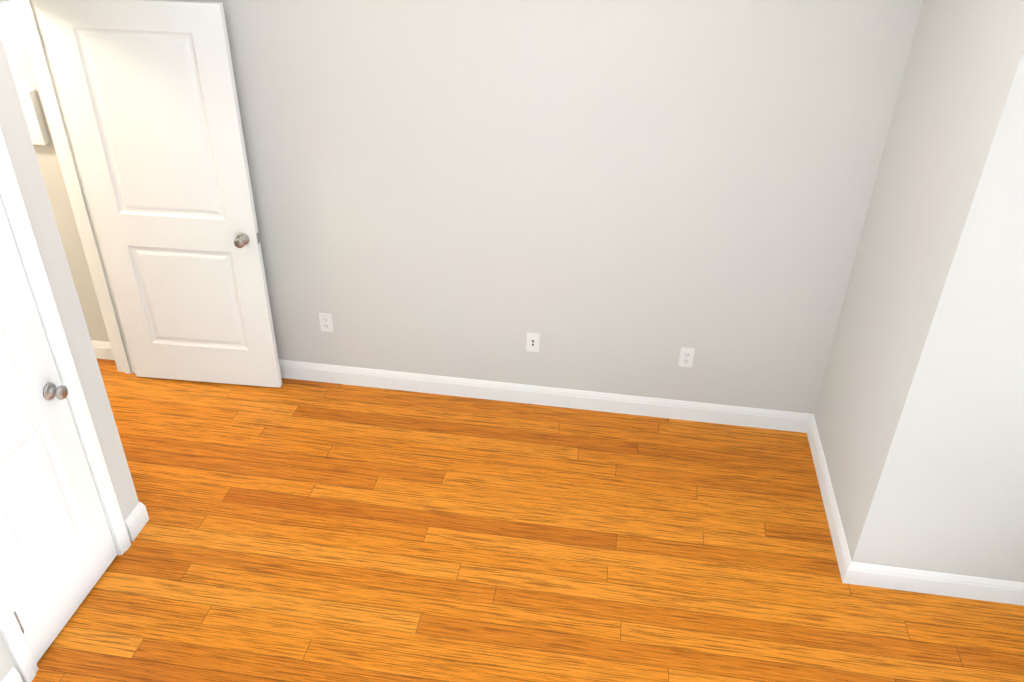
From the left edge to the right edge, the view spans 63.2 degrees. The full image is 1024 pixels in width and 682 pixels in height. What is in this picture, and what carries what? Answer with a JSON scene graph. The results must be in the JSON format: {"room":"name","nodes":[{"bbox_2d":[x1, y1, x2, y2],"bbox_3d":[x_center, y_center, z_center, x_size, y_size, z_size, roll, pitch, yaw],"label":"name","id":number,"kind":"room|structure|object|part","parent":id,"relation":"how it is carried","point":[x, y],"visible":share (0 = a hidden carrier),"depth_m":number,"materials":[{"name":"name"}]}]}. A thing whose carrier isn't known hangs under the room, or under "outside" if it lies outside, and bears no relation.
{"room":"empty bedroom","nodes":[
{"label":"empty bedroom","id":0,"kind":"room"},
{"bbox_2d":[0,34,138,681],"bbox_3d":[-2.026,0.728,1.114,0.120,2.954,4.460,6,32,7],"label":"wall","id":1,"kind":"structure","parent":0,"point":[22,153],"depth_m":3.02,"materials":[{"name":"paint"}]},
{"bbox_2d":[0,198,117,663],"bbox_3d":[-1.704,0.214,2.800,0.099,2.016,0.574,6,32,7],"label":"closet door","id":2,"kind":"structure","parent":1,"relation":"in","point":[58,553],"depth_m":3.03,"materials":[{"name":"paint"}]},
{"bbox_3d":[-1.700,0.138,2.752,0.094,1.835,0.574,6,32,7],"label":"knob","id":3,"kind":"part","parent":2,"relation":"part of","materials":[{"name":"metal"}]},
{"bbox_2d":[0,127,130,681],"bbox_3d":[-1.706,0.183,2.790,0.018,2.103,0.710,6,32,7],"label":"door frame","id":4,"kind":"structure","parent":1,"relation":"attached to","point":[18,647],"depth_m":3.00,"materials":[{"name":"paint"}]},
{"bbox_2d":[2,340,1023,681],"bbox_3d":[-1.041,1.671,2.316,6.540,0.116,5.540,6,32,7],"label":"baseboard","id":5,"kind":"structure","parent":1,"relation":"attached to","point":[906,580],"depth_m":4.42,"materials":[{"name":"paint"}]},
{"bbox_2d":[0,0,922,413],"bbox_3d":[-0.492,-1.004,3.921,6.980,2.954,0.120,6,32,7],"label":"wall","id":6,"kind":"structure","parent":0,"point":[622,196],"depth_m":3.90,"materials":[{"name":"paint"}]},
{"bbox_2d":[319,313,332,331],"bbox_3d":[-1.007,-0.099,4.502,0.070,0.115,0.008,6,32,7],"label":"electrical outlet","id":7,"kind":"object","parent":6,"relation":"attached to","point":[326,324],"visible":1,"depth_m":4.50,"materials":[{"name":"plastic"}]},
{"bbox_2d":[526,332,539,351],"bbox_3d":[0.110,0.009,4.368,0.070,0.115,0.012,6,32,7],"label":"electrical outlet","id":8,"kind":"object","parent":6,"relation":"attached to","point":[533,342],"visible":1,"depth_m":4.37,"materials":[{"name":"plastic"}]},
{"bbox_2d":[678,347,694,366],"bbox_3d":[0.897,0.086,4.278,0.070,0.115,0.008,6,32,7],"label":"electrical outlet","id":9,"kind":"object","parent":6,"relation":"attached to","point":[686,357],"visible":1,"depth_m":4.28,"materials":[{"name":"plastic"}]},
{"bbox_2d":[32,358,1023,681],"bbox_3d":[-0.993,1.775,2.373,7.240,0.120,6.140,6,32,7],"label":"floor","id":10,"kind":"structure","parent":0,"point":[298,530],"depth_m":3.61,"materials":[{"name":"brown wood"}]},
{"bbox_2d":[814,0,1023,582],"bbox_3d":[2.037,-0.327,3.206,1.043,2.663,1.033,6,32,7],"label":"wall bump-out","id":11,"kind":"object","parent":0,"point":[919,413],"visible":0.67,"depth_m":3.10,"materials":[{"name":"paint"}]},
{"bbox_3d":[-2.242,-0.785,3.511,0.120,2.954,1.320,6,32,7],"label":"wall","id":12,"kind":"structure","parent":0,"visible":0},
{"bbox_2d":[0,0,134,373],"bbox_3d":[-2.231,-0.490,3.842,0.157,2.103,0.980,6,32,7],"label":"door frame","id":13,"kind":"structure","parent":12,"relation":"attached to","point":[29,18],"depth_m":4.12,"materials":[{"name":"paint"}]},
{"bbox_2d":[35,0,281,387],"bbox_3d":[-1.692,-0.640,4.160,0.856,2.014,0.163,6,32,7],"label":"entry door","id":14,"kind":"structure","parent":12,"relation":"in","point":[148,92],"depth_m":4.03,"materials":[{"name":"paint"}]},
{"bbox_3d":[-3.201,-0.786,3.479,1.769,2.954,1.660,6,32,7],"label":"wall","id":15,"kind":"structure","parent":0,"visible":0},
{"bbox_2d":[17,88,49,144],"bbox_3d":[-2.436,-1.109,4.103,0.235,0.265,0.045,6,32,7],"label":"box","id":16,"kind":"object","parent":15,"relation":"attached to","point":[29,101],"visible":0.46,"depth_m":4.07,"materials":[{"name":"plastic"}]}
]}

